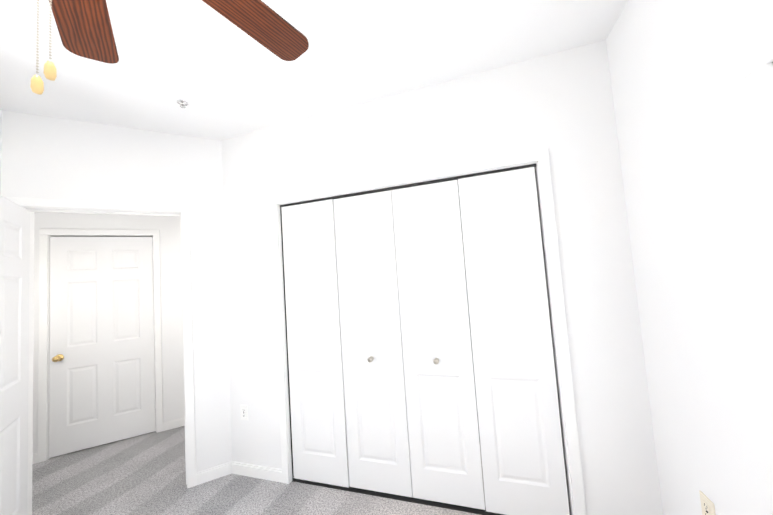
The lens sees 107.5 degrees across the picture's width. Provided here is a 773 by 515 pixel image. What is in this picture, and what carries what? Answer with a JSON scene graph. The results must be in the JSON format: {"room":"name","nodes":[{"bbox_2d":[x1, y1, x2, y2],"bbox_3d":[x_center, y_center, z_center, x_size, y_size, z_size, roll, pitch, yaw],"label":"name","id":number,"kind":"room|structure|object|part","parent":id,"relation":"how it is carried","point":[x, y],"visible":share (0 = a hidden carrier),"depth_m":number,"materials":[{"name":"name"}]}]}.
{"room":"empty bedroom","nodes":[
{"label":"empty bedroom","id":0,"kind":"room"},
{"bbox_2d":[0,109,1,194],"bbox_3d":[-2.264,0.358,1.373,0.120,2.700,0.788,-2,-4,-28],"label":"wall","id":1,"kind":"structure","parent":0,"point":[0,145],"depth_m":1.81,"materials":[{"name":"paint"}]},
{"bbox_2d":[33,212,183,453],"bbox_3d":[-2.854,0.492,2.902,2.850,2.700,0.120,-2,-4,-28],"label":"wall","id":2,"kind":"structure","parent":0,"point":[168,227],"depth_m":3.04,"materials":[{"name":"paint"}]},
{"bbox_2d":[32,453,37,463],"bbox_3d":[-3.566,1.818,2.326,0.970,0.085,0.014,-2,-4,-28],"label":"baseboard","id":3,"kind":"structure","parent":2,"relation":"attached to","point":[35,458],"depth_m":2.54,"materials":[{"name":"paint"}]},
{"bbox_2d":[38,229,162,462],"bbox_3d":[-2.835,0.777,2.875,0.900,2.125,0.139,-2,-4,-28],"label":"door frame","id":4,"kind":"structure","parent":2,"relation":"attached to","point":[43,360],"depth_m":2.68,"materials":[{"name":"paint"}]},
{"bbox_2d":[49,237,155,457],"bbox_3d":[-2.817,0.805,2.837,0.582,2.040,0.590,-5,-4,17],"label":"hall door","id":5,"kind":"structure","parent":2,"relation":"in","point":[102,391],"depth_m":2.81,"materials":[{"name":"paint"}]},
{"bbox_3d":[-3.073,0.943,2.647,0.086,0.064,0.086,-5,-4,17],"label":"knob","id":6,"kind":"part","parent":5,"relation":"part of","materials":[{"name":"gold metal"}]},
{"bbox_2d":[163,417,184,430],"bbox_3d":[-1.907,1.759,3.199,0.980,0.085,0.014,-2,-4,-28],"label":"baseboard","id":7,"kind":"structure","parent":2,"relation":"attached to","point":[173,424],"depth_m":3.01,"materials":[{"name":"paint"}]},
{"bbox_2d":[1,110,231,471],"bbox_3d":[-1.931,0.378,2.059,1.346,2.700,0.120,-2,-4,-28],"label":"wall","id":8,"kind":"structure","parent":0,"point":[64,159],"depth_m":2.18,"materials":[{"name":"paint"}]},
{"bbox_2d":[0,195,29,514],"bbox_3d":[-2.034,0.671,1.436,0.698,2.030,0.540,-5,-4,17],"label":"entry door","id":9,"kind":"structure","parent":8,"relation":"in","point":[14,285],"depth_m":1.64,"materials":[{"name":"paint"}]},
{"bbox_2d":[31,243,33,514],"bbox_3d":[-2.381,0.685,1.873,0.056,2.125,0.018,-2,-4,-28],"label":"trim","id":10,"kind":"structure","parent":8,"relation":"attached to","point":[32,371],"depth_m":1.88,"materials":[{"name":"paint"}]},
{"bbox_2d":[6,197,189,211],"bbox_3d":[-1.987,-0.371,2.024,0.960,0.056,0.018,-2,-4,-28],"label":"trim","id":11,"kind":"structure","parent":8,"relation":"attached to","point":[54,203],"depth_m":1.99,"materials":[{"name":"paint"}]},
{"bbox_2d":[27,209,180,215],"bbox_3d":[-2.016,-0.327,2.080,0.840,0.012,0.035,-2,-4,-28],"label":"door frame","id":12,"kind":"object","parent":8,"relation":"attached to","point":[94,212],"visible":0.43,"depth_m":2.04,"materials":[{"name":"paint"}]},
{"bbox_2d":[23,207,186,514],"bbox_3d":[-1.948,0.685,2.021,0.880,2.085,0.122,-2,-4,-28],"label":"door frame","id":13,"kind":"structure","parent":8,"relation":"attached to","point":[30,366],"depth_m":1.88,"materials":[{"name":"paint"}]},
{"bbox_2d":[180,212,195,488],"bbox_3d":[-1.580,0.682,2.210,0.012,2.065,0.035,-2,-4,-28],"label":"door frame","id":14,"kind":"object","parent":8,"relation":"attached to","point":[183,350],"visible":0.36,"depth_m":2.19,"materials":[{"name":"paint"}]},
{"bbox_2d":[196,462,231,484],"bbox_3d":[-1.318,1.656,2.180,0.242,0.085,0.014,-2,-4,-28],"label":"baseboard","id":15,"kind":"structure","parent":8,"relation":"attached to","point":[213,473],"depth_m":2.17,"materials":[{"name":"paint"}]},
{"bbox_2d":[32,426,485,514],"bbox_3d":[-1.441,1.695,1.563,5.790,0.050,5.720,-5,-4,17],"label":"floor","id":16,"kind":"structure","parent":0,"point":[144,474],"depth_m":2.06,"materials":[{"name":"carpet"}]},
{"bbox_2d":[0,0,627,139],"bbox_3d":[-1.627,-1.044,1.731,5.790,0.050,5.720,-5,-4,17],"label":"ceiling","id":17,"kind":"structure","parent":0,"point":[223,77],"depth_m":1.56,"materials":[{"name":"paint"}]},
{"bbox_2d":[30,0,308,94],"bbox_3d":[-0.652,-0.739,0.560,1.243,0.832,1.285,-5,-4,17],"label":"fan","id":18,"kind":"object","parent":17,"relation":"hanging from","point":[84,27],"visible":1,"depth_m":0.96,"materials":[{"name":"brown wood"}]},
{"bbox_3d":[-0.682,-0.338,0.554,0.017,0.038,0.017,-5,-4,17],"label":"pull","id":19,"kind":"part","parent":18,"relation":"part of","materials":[{"name":"yellow wood"}]},
{"bbox_3d":[-0.697,-0.561,0.567,0.007,0.401,0.005,-5,-4,17],"label":"chain","id":20,"kind":"part","parent":18,"relation":"part of","materials":[{"name":"silver metal"}]},
{"bbox_3d":[-0.655,-0.364,0.552,0.017,0.038,0.017,-5,-4,17],"label":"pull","id":21,"kind":"part","parent":18,"relation":"part of","materials":[{"name":"yellow wood"}]},
{"bbox_3d":[-0.670,-0.575,0.564,0.006,0.377,0.006,-5,-4,17],"label":"chain","id":22,"kind":"part","parent":18,"relation":"part of","materials":[{"name":"silver metal"}]},
{"bbox_3d":[-0.974,-0.780,0.905,0.146,0.007,0.465,-6,-1,-39],"label":"blade","id":23,"kind":"part","parent":18,"relation":"part of","materials":[{"name":"brown wood"}]},
{"bbox_3d":[-0.467,-0.813,0.934,0.146,0.007,0.465,-11,-7,32],"label":"blade","id":24,"kind":"part","parent":18,"relation":"part of","materials":[{"name":"brown wood"}]},
{"bbox_2d":[177,100,187,107],"bbox_3d":[-1.353,-1.013,1.879,0.060,0.030,0.060,-5,-4,17],"label":"sprinkler","id":25,"kind":"object","parent":17,"relation":"attached to","point":[183,103],"visible":1,"depth_m":1.87,"materials":[{"name":"silver metal"}]},
{"bbox_2d":[368,356,438,363],"bbox_3d":[0.104,0.680,1.876,0.483,0.034,0.038,-5,-4,17],"label":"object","id":26,"kind":"structure","parent":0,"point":[371,359],"depth_m":1.87,"materials":[{"name":"silver metal"}]},
{"bbox_3d":[-0.110,0.699,1.942,0.034,0.034,0.038,-5,-4,17],"label":"knob","id":27,"kind":"part","parent":26,"relation":"part of","materials":[{"name":"silver metal"}]},
{"bbox_3d":[0.318,0.662,1.810,0.034,0.034,0.038,-5,-4,17],"label":"knob","id":28,"kind":"part","parent":26,"relation":"part of","materials":[{"name":"silver metal"}]},
{"bbox_2d":[221,39,662,514],"bbox_3d":[-0.029,0.244,1.985,2.870,2.700,0.120,-5,-4,17],"label":"wall","id":29,"kind":"structure","parent":0,"point":[576,129],"depth_m":1.70,"materials":[{"name":"paint"}]},
{"bbox_2d":[240,405,247,419],"bbox_3d":[-1.116,1.216,2.220,0.070,0.114,0.010,-5,-4,17],"label":"outlet","id":30,"kind":"object","parent":29,"relation":"attached to","point":[244,411],"visible":1,"depth_m":2.22,"materials":[{"name":"white plastic"}]},
{"bbox_2d":[231,461,281,482],"bbox_3d":[-0.996,1.633,2.163,0.486,0.085,0.014,-5,-4,17],"label":"baseboard","id":31,"kind":"structure","parent":29,"relation":"attached to","point":[257,471],"depth_m":2.15,"materials":[{"name":"paint"}]},
{"bbox_2d":[270,204,289,483],"bbox_3d":[-0.806,0.621,2.142,0.056,2.074,0.018,-5,-4,17],"label":"trim","id":32,"kind":"structure","parent":29,"relation":"attached to","point":[280,351],"depth_m":2.13,"materials":[{"name":"paint"}]},
{"bbox_2d":[280,164,535,206],"bbox_3d":[0.036,-0.477,1.980,1.815,0.012,0.057,-5,-4,17],"label":"track","id":33,"kind":"object","parent":29,"relation":"attached to","point":[425,183],"visible":0.64,"depth_m":1.91,"materials":[{"name":"grey metal"}]},
{"bbox_2d":[281,199,349,487],"bbox_3d":[-0.539,0.602,2.106,0.445,2.035,0.028,-5,-4,17],"label":"closet door leaf","id":34,"kind":"structure","parent":33,"relation":"hanging from","point":[318,420],"depth_m":2.09,"materials":[{"name":"paint"}]},
{"bbox_2d":[333,190,412,496],"bbox_3d":[-0.109,0.565,1.982,0.445,2.035,0.028,-5,-4,17],"label":"closet door leaf","id":35,"kind":"structure","parent":33,"relation":"hanging from","point":[376,422],"depth_m":1.97,"materials":[{"name":"paint"}]},
{"bbox_2d":[391,180,484,509],"bbox_3d":[0.319,0.528,1.849,0.445,2.035,0.028,-5,-4,17],"label":"closet door leaf","id":36,"kind":"structure","parent":33,"relation":"hanging from","point":[444,445],"depth_m":1.83,"materials":[{"name":"paint"}]},
{"bbox_2d":[458,167,569,514],"bbox_3d":[0.744,0.490,1.708,0.445,2.035,0.028,-5,-4,17],"label":"closet door leaf","id":37,"kind":"structure","parent":33,"relation":"hanging from","point":[522,456],"depth_m":1.69,"materials":[{"name":"paint"}]},
{"bbox_2d":[270,149,548,204],"bbox_3d":[0.017,-0.518,1.929,1.935,0.056,0.018,-5,-4,17],"label":"trim","id":38,"kind":"structure","parent":29,"relation":"attached to","point":[536,156],"depth_m":1.86,"materials":[{"name":"paint"}]},
{"bbox_2d":[278,161,573,514],"bbox_3d":[0.109,0.540,1.930,1.845,2.085,0.122,-5,-4,17],"label":"door frame","id":39,"kind":"structure","parent":29,"relation":"attached to","point":[554,345],"depth_m":1.83,"materials":[{"name":"paint"}]},
{"bbox_3d":[-0.759,0.622,2.180,0.001,2.069,0.041,-5,-4,17],"label":"closet jamb shadow","id":40,"kind":"part","parent":39,"relation":"part of","materials":[{"name":"white paint"}]},
{"bbox_3d":[0.174,1.576,1.850,1.815,0.003,0.056,-5,-4,17],"label":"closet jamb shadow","id":41,"kind":"part","parent":39,"relation":"part of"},
{"bbox_2d":[535,173,569,511],"bbox_3d":[0.969,0.474,1.668,0.010,2.069,0.010,-5,-4,17],"label":"closet jamb shadow right","id":42,"kind":"object","parent":29,"relation":"attached to","point":[552,344],"visible":0.11,"depth_m":1.66,"materials":[{"name":"grey"}]},
{"bbox_2d":[538,159,585,514],"bbox_3d":[0.983,0.465,1.587,0.056,2.074,0.018,-5,-4,17],"label":"trim","id":43,"kind":"structure","parent":29,"relation":"attached to","point":[574,461],"depth_m":1.58,"materials":[{"name":"paint"}]},
{"bbox_2d":[458,187,479,440],"bbox_3d":[0.299,0.262,2.647,2.260,2.700,0.080,-5,-4,17],"label":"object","id":44,"kind":"structure","parent":0,"point":[469,317],"depth_m":2.46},
{"bbox_2d":[606,0,772,514],"bbox_3d":[1.137,0.088,0.724,0.120,2.700,1.840,-5,-4,17],"label":"wall","id":45,"kind":"structure","parent":0,"point":[703,274],"depth_m":1.06,"materials":[{"name":"paint"}]},
{"bbox_2d":[699,490,715,514],"bbox_3d":[1.272,1.007,1.122,0.010,0.114,0.070,-5,-4,17],"label":"electrical outlet","id":46,"kind":"object","parent":45,"relation":"attached to","point":[707,506],"visible":1,"depth_m":1.12,"materials":[{"name":"beige plastic"}]},
{"bbox_2d":[741,32,772,273],"bbox_3d":[0.937,0.175,0.290,0.018,1.560,1.020,-5,-4,17],"label":"window","id":47,"kind":"structure","parent":45,"relation":"attached to","point":[758,85],"depth_m":0.78,"materials":[{"name":"paint"}]}
]}

